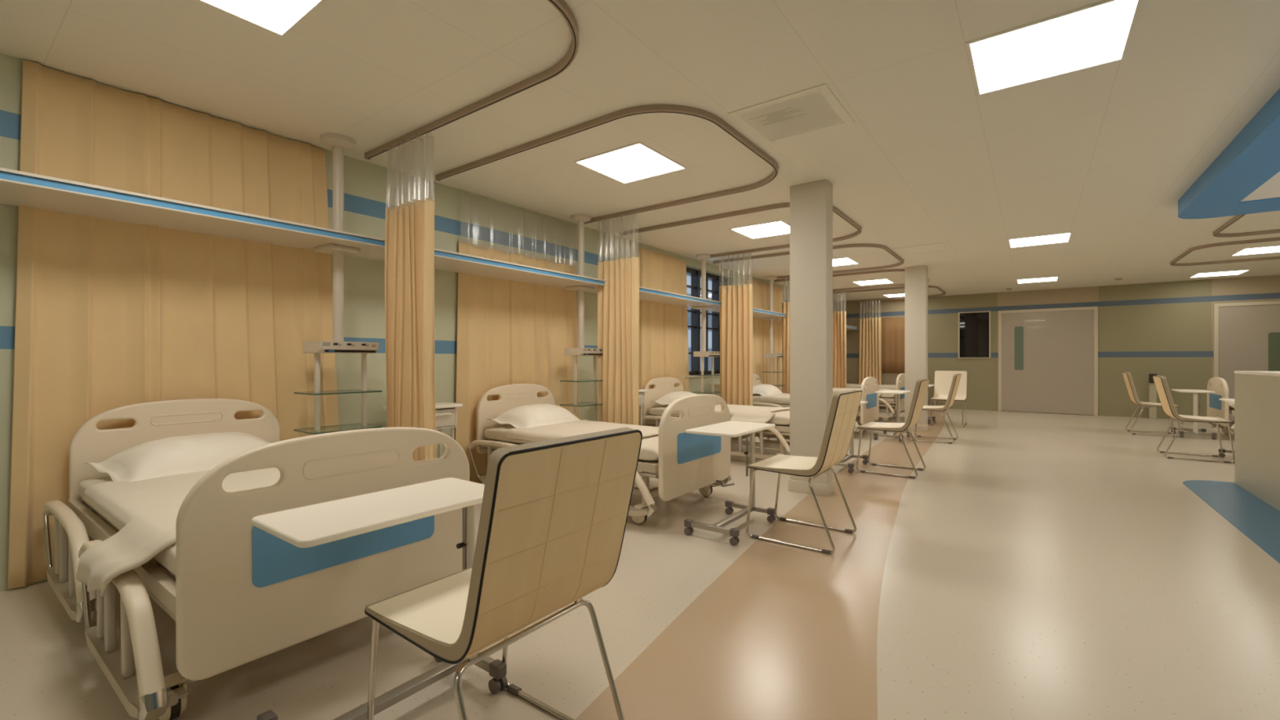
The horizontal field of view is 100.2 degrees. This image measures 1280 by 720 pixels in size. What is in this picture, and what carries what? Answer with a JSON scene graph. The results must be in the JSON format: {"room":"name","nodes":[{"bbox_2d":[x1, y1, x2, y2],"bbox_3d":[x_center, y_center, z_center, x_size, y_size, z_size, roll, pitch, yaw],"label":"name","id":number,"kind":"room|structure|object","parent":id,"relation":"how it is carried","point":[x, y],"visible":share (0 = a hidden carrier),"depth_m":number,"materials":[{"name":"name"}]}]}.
{"room":"hospital room","nodes":[
{"label":"hospital room","id":0,"kind":"room"},
{"bbox_2d":[0,53,839,591],"bbox_3d":[0.088,-0.187,7.305,0.280,2.666,17.070,0,0,36],"label":"wall","id":1,"kind":"structure","parent":0,"point":[461,215],"depth_m":4.20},
{"bbox_2d":[7,59,338,589],"bbox_3d":[-2.652,-0.189,3.287,0.068,2.646,1.600,0,0,37],"label":"wall panel","id":2,"kind":"object","parent":1,"relation":"hanging from","point":[110,314],"visible":0.66,"depth_m":3.05,"materials":[{"name":"wood"}]},
{"bbox_2d":[0,167,858,377],"bbox_3d":[0.324,-0.574,7.132,0.765,1.660,17.050,0,0,36],"label":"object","id":3,"kind":"structure","parent":1,"relation":"in","point":[695,275],"depth_m":3.27,"materials":[{"name":"white"}]},
{"bbox_2d":[455,240,580,483],"bbox_3d":[-1.124,-0.180,5.353,0.068,2.628,1.670,0,0,36],"label":"wall panel","id":4,"kind":"object","parent":1,"relation":"hanging from","point":[509,332],"visible":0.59,"depth_m":5.18,"materials":[{"name":"wood"}]},
{"bbox_2d":[638,247,688,426],"bbox_3d":[0.376,-0.160,7.385,0.072,2.588,1.340,0,0,36],"label":"wall panel","id":5,"kind":"object","parent":1,"relation":"hanging from","point":[663,327],"visible":0.61,"depth_m":7.36,"materials":[{"name":"wood"}]},
{"bbox_2d":[746,278,784,391],"bbox_3d":[2.458,-0.160,10.217,0.067,2.588,1.970,0,0,36],"label":"window curtain","id":6,"kind":"object","parent":1,"relation":"hanging from","point":[760,290],"visible":0.43,"depth_m":10.14,"materials":[{"name":"fabric"}]},
{"bbox_2d":[0,0,1279,302],"bbox_3d":[3.873,-1.570,4.519,9.720,0.100,17.270,0,0,36],"label":"ceiling","id":7,"kind":"structure","parent":0,"point":[1106,155],"depth_m":3.21,"materials":[{"name":"white paint"}]},
{"bbox_2d":[196,0,327,37],"bbox_3d":[-1.605,-1.516,2.071,0.632,0.006,0.632,0,0,36],"label":"recessed light","id":8,"kind":"object","parent":7,"relation":"in","point":[280,18],"visible":1,"depth_m":2.32,"materials":[{"name":"white paint"}]},
{"bbox_2d":[293,133,382,435],"bbox_3d":[-2.057,-0.486,3.631,0.382,2.065,0.454,0,0,36],"label":"pendant","id":9,"kind":"object","parent":7,"relation":"hanging from","point":[339,143],"visible":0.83,"depth_m":3.65,"materials":[{"name":"beige paint"}]},
{"bbox_2d":[295,422,381,432],"bbox_3d":[-2.033,0.461,3.614,0.320,0.008,0.450,0,0,36],"label":"glass shelf","id":10,"kind":"object","parent":9,"relation":"attached to","point":[331,428],"depth_m":3.58,"materials":[{"name":"clear glass"}]},
{"bbox_2d":[294,389,382,393],"bbox_3d":[-2.033,0.216,3.614,0.320,0.008,0.450,0,0,36],"label":"glass shelf","id":11,"kind":"object","parent":9,"relation":"attached to","point":[316,391],"depth_m":3.61,"materials":[{"name":"clear glass"}]},
{"bbox_2d":[364,0,578,159],"bbox_3d":[-1.624,-1.499,2.468,2.374,0.042,1.948,0,0,36],"label":"track","id":12,"kind":"object","parent":7,"relation":"attached to","point":[561,6],"visible":1,"depth_m":2.98,"materials":[{"name":"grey metal"}]},
{"bbox_2d":[384,135,435,462],"bbox_3d":[-1.552,-0.315,3.598,0.545,2.321,0.153,0,0,36],"label":"privacy curtain","id":13,"kind":"object","parent":12,"relation":"hanging from","point":[409,254],"visible":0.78,"depth_m":3.53,"materials":[{"name":"fabric"}]},
{"bbox_2d":[560,213,602,413],"bbox_3d":[-0.601,-0.486,5.608,0.382,2.065,0.454,0,0,36],"label":"pendant","id":14,"kind":"object","parent":7,"relation":"hanging from","point":[580,219],"visible":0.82,"depth_m":5.63,"materials":[{"name":"beige paint"}]},
{"bbox_2d":[560,401,602,405],"bbox_3d":[-0.578,0.461,5.591,0.320,0.008,0.450,0,0,36],"label":"glass shelf","id":15,"kind":"object","parent":14,"relation":"attached to","point":[584,403],"depth_m":5.49,"materials":[{"name":"clear glass"}]},
{"bbox_2d":[565,379,597,381],"bbox_3d":[-0.578,0.216,5.591,0.320,0.008,0.450,0,0,36],"label":"glass shelf","id":16,"kind":"object","parent":14,"relation":"attached to","point":[571,380],"depth_m":5.47,"materials":[{"name":"clear glass"}]},
{"bbox_2d":[435,104,778,223],"bbox_3d":[-0.192,-1.499,4.413,2.374,0.042,1.798,0,0,36],"label":"track","id":17,"kind":"object","parent":7,"relation":"attached to","point":[675,108],"visible":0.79,"depth_m":3.73,"materials":[{"name":"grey metal"}]},
{"bbox_2d":[597,215,639,425],"bbox_3d":[-0.227,-0.315,5.529,0.556,2.321,0.144,0,0,38],"label":"privacy curtain","id":18,"kind":"object","parent":17,"relation":"hanging from","point":[618,301],"visible":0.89,"depth_m":5.50,"materials":[{"name":"fabric"}]},
{"bbox_2d":[573,141,687,183],"bbox_3d":[-0.067,-1.516,4.160,0.632,0.006,0.632,0,0,36],"label":"recessed light","id":19,"kind":"object","parent":7,"relation":"in","point":[636,162],"visible":1,"depth_m":4.13,"materials":[{"name":"white plastic"}]},
{"bbox_2d":[690,253,720,395],"bbox_3d":[0.946,-0.486,7.710,0.382,2.065,0.454,0,0,36],"label":"pendant","id":20,"kind":"object","parent":7,"relation":"hanging from","point":[703,257],"visible":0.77,"depth_m":7.73,"materials":[{"name":"beige paint"}]},
{"bbox_2d":[693,391,719,392],"bbox_3d":[0.970,0.461,7.693,0.320,0.008,0.450,0,0,36],"label":"glass shelf","id":21,"kind":"object","parent":20,"relation":"attached to","point":[697,391],"depth_m":7.58,"materials":[{"name":"clear glass"}]},
{"bbox_2d":[619,202,862,259],"bbox_3d":[1.272,-1.499,6.402,2.374,0.042,1.878,0,0,36],"label":"track","id":22,"kind":"object","parent":7,"relation":"attached to","point":[835,210],"visible":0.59,"depth_m":5.87,"materials":[{"name":"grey metal"}]},
{"bbox_2d":[719,257,752,405],"bbox_3d":[1.340,-0.315,7.495,0.534,2.321,0.148,0,0,36],"label":"privacy curtain","id":23,"kind":"object","parent":22,"relation":"hanging from","point":[736,308],"visible":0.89,"depth_m":7.48,"materials":[{"name":"fabric"}]},
{"bbox_2d":[728,220,790,239],"bbox_3d":[1.471,-1.516,6.249,0.632,0.006,0.632,0,0,36],"label":"recessed light","id":24,"kind":"object","parent":7,"relation":"in","point":[779,227],"visible":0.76,"depth_m":6.22,"materials":[{"name":"white plastic"}]},
{"bbox_2d":[761,275,785,388],"bbox_3d":[2.417,-0.486,9.707,0.382,2.065,0.454,0,0,36],"label":"pendant","id":25,"kind":"object","parent":7,"relation":"hanging from","point":[771,278],"visible":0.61,"depth_m":9.73,"materials":[{"name":"beige paint"}]},
{"bbox_2d":[727,84,854,145],"bbox_3d":[0.956,-1.517,3.357,0.600,0.006,0.600,0,0,36],"label":"ceiling vent","id":26,"kind":"object","parent":7,"relation":"in","point":[815,109],"visible":1,"depth_m":3.32,"materials":[{"name":"white metal"}]},
{"bbox_2d":[712,243,903,279],"bbox_3d":[2.692,-1.499,8.331,2.374,0.042,2.088,0,0,36],"label":"track","id":27,"kind":"object","parent":7,"relation":"attached to","point":[859,245],"visible":0.86,"depth_m":7.81,"materials":[{"name":"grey metal"}]},
{"bbox_2d":[781,277,790,393],"bbox_3d":[2.766,-0.315,9.555,0.509,2.321,0.147,0,0,36],"label":"privacy curtain","id":28,"kind":"object","parent":27,"relation":"hanging from","point":[785,305],"visible":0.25,"depth_m":9.64,"materials":[{"name":"fabric"}]},
{"bbox_2d":[832,257,859,266],"bbox_3d":[3.010,-1.516,8.339,0.632,0.006,0.632,0,0,36],"label":"recessed light","id":29,"kind":"object","parent":7,"relation":"in","point":[846,260],"visible":0.51,"depth_m":8.24,"materials":[{"name":"white plastic"}]},
{"bbox_2d":[773,268,928,291],"bbox_3d":[4.112,-1.499,10.260,2.374,0.042,2.078,0,0,36],"label":"track","id":30,"kind":"object","parent":7,"relation":"attached to","point":[893,269],"visible":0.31,"depth_m":9.48,"materials":[{"name":"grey metal"}]},
{"bbox_2d":[832,302,846,387],"bbox_3d":[4.202,-0.315,11.459,0.453,2.321,0.149,0,0,36],"label":"privacy curtain","id":31,"kind":"object","parent":30,"relation":"hanging from","point":[839,318],"visible":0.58,"depth_m":11.42,"materials":[{"name":"fabric"}]},
{"bbox_2d":[852,278,893,285],"bbox_3d":[4.551,-1.516,10.433,0.632,0.006,0.632,0,0,36],"label":"recessed light","id":32,"kind":"object","parent":7,"relation":"in","point":[877,281],"visible":1,"depth_m":10.40,"materials":[{"name":"white plastic"}]},
{"bbox_2d":[832,285,946,302],"bbox_3d":[5.565,-1.499,12.233,2.374,0.042,2.038,0,0,36],"label":"track","id":33,"kind":"object","parent":7,"relation":"attached to","point":[931,286],"visible":0.66,"depth_m":11.77,"materials":[{"name":"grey metal"}]},
{"bbox_2d":[858,301,881,384],"bbox_3d":[5.734,-0.315,13.350,0.565,2.321,0.155,0,0,36],"label":"privacy curtain","id":34,"kind":"object","parent":33,"relation":"hanging from","point":[869,329],"visible":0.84,"depth_m":13.32,"materials":[{"name":"fabric"}]},
{"bbox_2d":[882,293,904,297],"bbox_3d":[6.087,-1.516,12.519,0.632,0.006,0.632,0,0,36],"label":"recessed light","id":35,"kind":"object","parent":7,"relation":"in","point":[901,294],"visible":0.59,"depth_m":12.49,"materials":[{"name":"white plastic"}]},
{"bbox_2d":[884,293,904,297],"bbox_3d":[6.087,-1.518,12.519,0.600,0.004,0.600,0,0,36],"label":"diffuser","id":36,"kind":"object","parent":35,"relation":"attached to","point":[890,295],"depth_m":12.49,"materials":[{"name":"white plastic"}]},
{"bbox_2d":[892,242,948,255],"bbox_3d":[3.855,-1.517,7.345,0.600,0.006,0.600,0,0,36],"label":"ceiling vent","id":37,"kind":"object","parent":7,"relation":"in","point":[935,247],"visible":1,"depth_m":7.34,"materials":[{"name":"white metal"}]},
{"bbox_2d":[1016,276,1058,283],"bbox_3d":[7.543,-1.516,10.155,0.632,0.006,0.632,0,0,36],"label":"recessed light","id":38,"kind":"object","parent":7,"relation":"in","point":[1049,278],"visible":1,"depth_m":10.18,"materials":[{"name":"white plastic"}]},
{"bbox_2d":[1007,231,1072,248],"bbox_3d":[5.065,-1.516,6.789,0.632,0.006,0.632,0,0,36],"label":"recessed light","id":39,"kind":"object","parent":7,"relation":"in","point":[1064,237],"visible":1,"depth_m":6.78,"materials":[{"name":"white plastic"}]},
{"bbox_2d":[965,0,1142,96],"bbox_3d":[2.000,-1.516,2.626,0.632,0.006,0.632,0,0,36],"label":"recessed light","id":40,"kind":"object","parent":7,"relation":"in","point":[1100,33],"visible":1,"depth_m":2.58,"materials":[{"name":"white plastic"}]},
{"bbox_2d":[1189,269,1250,277],"bbox_3d":[10.185,-1.516,9.415,0.632,0.006,0.632,0,0,36],"label":"recessed light","id":41,"kind":"object","parent":7,"relation":"in","point":[1234,272],"visible":1,"depth_m":9.41,"materials":[{"name":"white plastic"}]},
{"bbox_2d":[1170,236,1279,266],"bbox_3d":[8.879,-1.499,7.067,2.494,0.042,1.888,0,0,36],"label":"track","id":42,"kind":"object","parent":7,"relation":"attached to","point":[1173,263],"visible":1,"depth_m":7.73,"materials":[{"name":"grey metal"}]},
{"bbox_2d":[1177,88,1279,218],"bbox_3d":[4.773,-1.444,1.838,3.293,0.150,6.220,0,0,36],"label":"ceiling canopy","id":43,"kind":"object","parent":7,"relation":"attached to","point":[1244,178],"visible":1,"depth_m":4.07,"materials":[{"name":"blue paint"}]},
{"bbox_2d":[1213,213,1279,237],"bbox_3d":[7.430,-1.499,5.098,2.494,0.042,1.858,0,0,36],"label":"track","id":44,"kind":"object","parent":7,"relation":"attached to","point":[1215,233],"visible":0.69,"depth_m":6.27,"materials":[{"name":"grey metal"}]},
{"bbox_2d":[1230,245,1279,256],"bbox_3d":[8.661,-1.516,7.345,0.632,0.006,0.632,0,0,36],"label":"recessed light","id":45,"kind":"object","parent":7,"relation":"in","point":[1272,249],"visible":1,"depth_m":7.44,"materials":[{"name":"white plastic"}]},
{"bbox_2d":[0,408,1279,719],"bbox_3d":[3.873,1.194,4.519,9.720,0.103,17.270,0,0,36],"label":"floor","id":46,"kind":"structure","parent":0,"point":[1037,566],"depth_m":2.39,"materials":[{"name":"plastic"}]},
{"bbox_2d":[42,398,469,719],"bbox_3d":[-1.822,0.687,2.530,2.146,0.913,1.150,0,0,36],"label":"hospital bed","id":47,"kind":"object","parent":46,"relation":"on","point":[242,593],"visible":0.61,"depth_m":1.85,"materials":[{"name":"beige plastic"}]},
{"bbox_2d":[75,467,279,596],"bbox_3d":[-1.843,0.676,2.462,1.354,0.209,1.095,0,0,36],"label":"blanket","id":48,"kind":"object","parent":47,"relation":"on","point":[144,513],"visible":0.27,"depth_m":2.09,"materials":[{"name":"beige fabric"}]},
{"bbox_2d":[84,431,270,484],"bbox_3d":[-2.439,0.514,2.984,0.497,0.193,0.831,0,0,30],"label":"pillow","id":49,"kind":"object","parent":48,"relation":"on","point":[172,455],"visible":0.69,"depth_m":2.78,"materials":[{"name":"white fabric"}]},
{"bbox_2d":[251,477,507,719],"bbox_3d":[-0.797,0.801,1.717,0.382,0.690,0.670,0,0,36],"label":"table","id":50,"kind":"object","parent":46,"relation":"on","point":[313,525],"visible":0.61,"depth_m":1.68,"materials":[{"name":"white plastic"}]},
{"bbox_2d":[382,402,462,457],"bbox_3d":[-1.706,0.750,4.224,0.280,0.791,0.530,0,0,36],"label":"bedside cabinet","id":51,"kind":"object","parent":46,"relation":"on","point":[446,413],"visible":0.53,"depth_m":4.28,"materials":[{"name":"white laminate"}]},
{"bbox_2d":[364,426,642,719],"bbox_3d":[-0.383,0.670,1.512,0.602,0.954,0.517,0,0,36],"label":"chair","id":52,"kind":"object","parent":46,"relation":"on","point":[553,516],"visible":1,"depth_m":1.34,"materials":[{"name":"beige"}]},
{"bbox_2d":[467,383,734,524],"bbox_3d":[-0.329,0.687,4.558,2.146,0.913,1.150,0,0,36],"label":"hospital bed","id":53,"kind":"object","parent":46,"relation":"on","point":[683,463],"visible":0.56,"depth_m":3.99,"materials":[{"name":"beige plastic"}]},
{"bbox_2d":[506,419,658,441],"bbox_3d":[-0.350,0.676,4.489,1.354,0.209,1.095,0,0,36],"label":"blanket","id":54,"kind":"object","parent":53,"relation":"on","point":[543,433],"visible":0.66,"depth_m":4.51,"materials":[{"name":"beige fabric"}]},
{"bbox_2d":[486,404,587,428],"bbox_3d":[-0.946,0.514,5.012,0.497,0.193,0.831,0,0,32],"label":"pillow","id":55,"kind":"object","parent":54,"relation":"on","point":[535,415],"visible":0.83,"depth_m":4.81,"materials":[{"name":"white fabric"}]},
{"bbox_2d":[639,389,648,425],"bbox_3d":[-0.165,0.750,6.318,0.280,0.791,0.530,0,0,36],"label":"base cabinet","id":56,"kind":"object","parent":46,"relation":"on","point":[641,391],"visible":0.21,"depth_m":6.41,"materials":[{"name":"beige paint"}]},
{"bbox_2d":[639,377,790,458],"bbox_3d":[1.174,0.687,6.599,2.146,0.913,1.150,0,0,36],"label":"hospital bed","id":57,"kind":"object","parent":46,"relation":"on","point":[652,412],"visible":0.2,"depth_m":6.59,"materials":[{"name":"beige plastic"}]},
{"bbox_2d":[671,404,790,422],"bbox_3d":[1.153,0.676,6.531,1.354,0.209,1.095,0,0,36],"label":"blanket","id":58,"kind":"object","parent":57,"relation":"on","point":[756,414],"visible":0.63,"depth_m":6.07,"materials":[{"name":"beige fabric"}]},
{"bbox_2d":[651,391,696,404],"bbox_3d":[0.557,0.514,7.053,0.497,0.193,0.831,0,0,30],"label":"pillow","id":59,"kind":"object","parent":58,"relation":"on","point":[667,399],"visible":0.47,"depth_m":6.83,"materials":[{"name":"white fabric"}]},
{"bbox_2d":[709,382,719,395],"bbox_3d":[1.335,0.750,8.355,0.280,0.791,0.530,0,0,36],"label":"base cabinet","id":60,"kind":"object","parent":46,"relation":"on","point":[717,385],"visible":0.15,"depth_m":8.18,"materials":[{"name":"beige paint"}]},
{"bbox_2d":[684,421,775,545],"bbox_3d":[0.625,0.801,3.650,0.382,0.690,0.670,0,0,36],"label":"table","id":61,"kind":"object","parent":46,"relation":"on","point":[728,428],"visible":0.96,"depth_m":3.62,"materials":[{"name":"beige paint"}]},
{"bbox_2d":[746,389,862,554],"bbox_3d":[1.072,0.670,3.489,0.602,0.954,0.517,0,0,36],"label":"chair","id":62,"kind":"object","parent":46,"relation":"on","point":[844,405],"visible":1,"depth_m":3.34,"materials":[{"name":"brown wood"}]},
{"bbox_2d":[752,373,884,431],"bbox_3d":[2.768,0.687,8.765,2.146,0.913,1.150,0,0,36],"label":"hospital bed","id":63,"kind":"object","parent":46,"relation":"on","point":[869,411],"visible":0.3,"depth_m":8.28,"materials":[{"name":"beige plastic"}]},
{"bbox_2d":[759,393,790,401],"bbox_3d":[2.748,0.676,8.697,1.354,0.209,1.095,0,0,36],"label":"blanket","id":64,"kind":"object","parent":63,"relation":"on","point":[780,397],"visible":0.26,"depth_m":8.66,"materials":[{"name":"beige fabric"}]},
{"bbox_2d":[752,384,782,395],"bbox_3d":[2.152,0.514,9.219,0.497,0.193,0.831,0,0,32],"label":"pillow","id":65,"kind":"object","parent":64,"relation":"on","point":[762,389],"visible":0.77,"depth_m":8.98,"materials":[{"name":"white fabric"}]},
{"bbox_2d":[834,400,868,473],"bbox_3d":[2.182,0.801,5.764,0.382,0.690,0.670,0,0,36],"label":"table","id":66,"kind":"object","parent":46,"relation":"on","point":[848,456],"visible":0.48,"depth_m":5.88,"materials":[{"name":"beige paint"}]},
{"bbox_2d":[832,373,904,421],"bbox_3d":[4.251,0.687,10.778,2.146,0.913,1.150,0,0,36],"label":"hospital bed","id":67,"kind":"object","parent":46,"relation":"on","point":[885,398],"visible":0.28,"depth_m":9.96,"materials":[{"name":"beige plastic"}]},
{"bbox_2d":[832,387,891,395],"bbox_3d":[4.230,0.676,10.710,1.354,0.209,1.095,0,0,36],"label":"blanket","id":68,"kind":"object","parent":67,"relation":"on","point":[834,389],"visible":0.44,"depth_m":10.56,"materials":[{"name":"beige fabric"}]},
{"bbox_2d":[846,383,930,406],"bbox_3d":[5.703,0.687,12.752,2.146,0.913,1.150,0,0,36],"label":"hospital bed","id":69,"kind":"object","parent":46,"relation":"on","point":[892,387],"visible":0.06,"depth_m":12.50,"materials":[{"name":"beige plastic"}]},
{"bbox_2d":[873,390,910,441],"bbox_3d":[3.694,0.801,7.817,0.382,0.690,0.670,0,0,36],"label":"table","id":70,"kind":"object","parent":46,"relation":"on","point":[897,393],"visible":0.75,"depth_m":7.76,"materials":[{"name":"beige paint"}]},
{"bbox_2d":[856,378,929,478],"bbox_3d":[2.604,0.670,5.502,0.602,0.954,0.517,0,0,36],"label":"chair","id":71,"kind":"object","parent":46,"relation":"on","point":[921,388],"visible":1,"depth_m":5.36,"materials":[{"name":"brown wood"}]},
{"bbox_2d":[928,384,935,424],"bbox_3d":[5.158,0.801,9.806,0.382,0.690,0.670,0,0,36],"label":"table","id":72,"kind":"object","parent":46,"relation":"on","point":[929,385],"visible":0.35,"depth_m":9.79,"materials":[{"name":"beige paint"}]},
{"bbox_2d":[908,373,961,444],"bbox_3d":[4.217,0.670,7.643,0.602,0.954,0.517,0,0,36],"label":"chair","id":73,"kind":"object","parent":46,"relation":"on","point":[956,378],"visible":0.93,"depth_m":7.44,"materials":[{"name":"beige plastic"}]},
{"bbox_2d":[929,370,967,427],"bbox_3d":[5.453,0.670,9.440,0.517,0.954,0.602,0,0,36],"label":"chair","id":74,"kind":"object","parent":46,"relation":"on","point":[943,379],"visible":0.78,"depth_m":9.60,"materials":[{"name":"beige plastic"}]},
{"bbox_2d":[1122,372,1180,437],"bbox_3d":[7.897,0.670,8.274,0.602,0.954,0.517,0,0,36],"label":"chair","id":75,"kind":"object","parent":46,"relation":"on","point":[1126,375],"visible":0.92,"depth_m":8.22,"materials":[{"name":"brown wood"}]},
{"bbox_2d":[1148,373,1157,419],"bbox_3d":[9.934,0.706,10.357,0.110,0.880,0.120,0,0,36],"label":"stand","id":76,"kind":"object","parent":46,"relation":"on","point":[1152,388],"visible":0.77,"depth_m":10.34,"materials":[{"name":"beige"}]},
{"bbox_2d":[1152,375,1234,462],"bbox_3d":[6.483,0.670,6.285,0.602,0.954,0.517,0,0,36],"label":"chair","id":77,"kind":"object","parent":46,"relation":"on","point":[1161,384],"visible":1,"depth_m":6.23,"materials":[{"name":"brown wood"}]},
{"bbox_2d":[1170,389,1217,439],"bbox_3d":[8.300,0.801,8.027,0.382,0.690,0.670,0,0,36],"label":"table","id":78,"kind":"object","parent":46,"relation":"on","point":[1195,430],"visible":0.97,"depth_m":7.80,"materials":[{"name":"beige paint"}]},
{"bbox_2d":[1206,377,1234,434],"bbox_3d":[9.428,0.687,7.464,2.146,0.913,1.150,0,0,36],"label":"hospital bed","id":79,"kind":"object","parent":46,"relation":"on","point":[1215,407],"visible":0.52,"depth_m":7.91,"materials":[{"name":"beige plastic"}]},
{"bbox_2d":[1218,398,1234,463],"bbox_3d":[6.830,0.801,5.980,0.382,0.690,0.670,0,0,36],"label":"table","id":80,"kind":"object","parent":46,"relation":"on","point":[1229,400],"visible":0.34,"depth_m":6.28,"materials":[{"name":"beige paint"}]},
{"bbox_2d":[1234,370,1279,511],"bbox_3d":[5.414,0.623,2.635,2.604,1.046,3.864,0,0,36],"label":"reception desk","id":81,"kind":"object","parent":46,"relation":"on","point":[1256,393],"visible":1,"depth_m":4.45,"materials":[{"name":"beige"}]},
{"bbox_2d":[1234,370,1279,376],"bbox_3d":[5.414,0.113,2.635,2.604,0.026,3.864,0,0,36],"label":"countertop","id":82,"kind":"structure","parent":81,"relation":"on","point":[1246,372],"depth_m":4.52,"materials":[{"name":"white laminate"}]},
{"bbox_2d":[788,179,834,496],"bbox_3d":[1.490,-0.187,4.655,0.336,2.666,0.191,0,0,36],"label":"column","id":83,"kind":"structure","parent":0,"point":[811,203],"depth_m":4.58,"materials":[{"name":"beige paint"}]},
{"bbox_2d":[904,265,928,431],"bbox_3d":[4.518,-0.187,8.744,0.326,2.666,0.216,0,0,36],"label":"column","id":84,"kind":"structure","parent":0,"point":[916,277],"depth_m":8.67,"materials":[{"name":"beige paint"}]},
{"bbox_2d":[839,275,1279,419],"bbox_3d":[8.963,-0.187,11.432,9.720,2.666,0.100,0,0,36],"label":"wall","id":85,"kind":"structure","parent":0,"point":[1166,329],"depth_m":10.79,"materials":[{"name":"beige paint"}]},
{"bbox_2d":[880,317,904,373],"bbox_3d":[6.411,-0.364,13.213,1.101,1.380,0.024,0,0,36],"label":"curtain","id":86,"kind":"object","parent":85,"relation":"hanging from","point":[892,329],"visible":0.52,"depth_m":13.31,"materials":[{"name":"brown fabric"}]},
{"bbox_2d":[958,311,990,358],"bbox_3d":[7.681,-0.577,12.289,0.630,1.065,0.040,0,0,36],"label":"window","id":87,"kind":"structure","parent":85,"relation":"in","point":[974,327],"depth_m":12.30,"materials":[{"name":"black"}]},
{"bbox_2d":[998,306,1097,415],"bbox_3d":[8.739,0.021,11.513,1.705,2.250,0.035,0,0,36],"label":"door","id":88,"kind":"structure","parent":85,"relation":"in","point":[1048,357],"depth_m":11.47,"materials":[{"name":"beige wood"}]},
{"bbox_2d":[1213,301,1279,421],"bbox_3d":[11.636,0.046,9.380,2.180,2.200,0.035,0,0,36],"label":"door","id":89,"kind":"structure","parent":85,"relation":"in","point":[1246,335],"depth_m":9.79,"materials":[{"name":"beige wood"}]},
{"label":"outside","id":90,"kind":"structure","parent":0,"visible":0},
{"bbox_2d":[686,274,711,371],"bbox_3d":[-0.585,-1.004,25.266,1.500,12.300,24.400,0,0,36],"label":"office building","id":91,"kind":"structure","parent":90,"point":[688,277],"depth_m":30.22,"materials":[{"name":"grey"}]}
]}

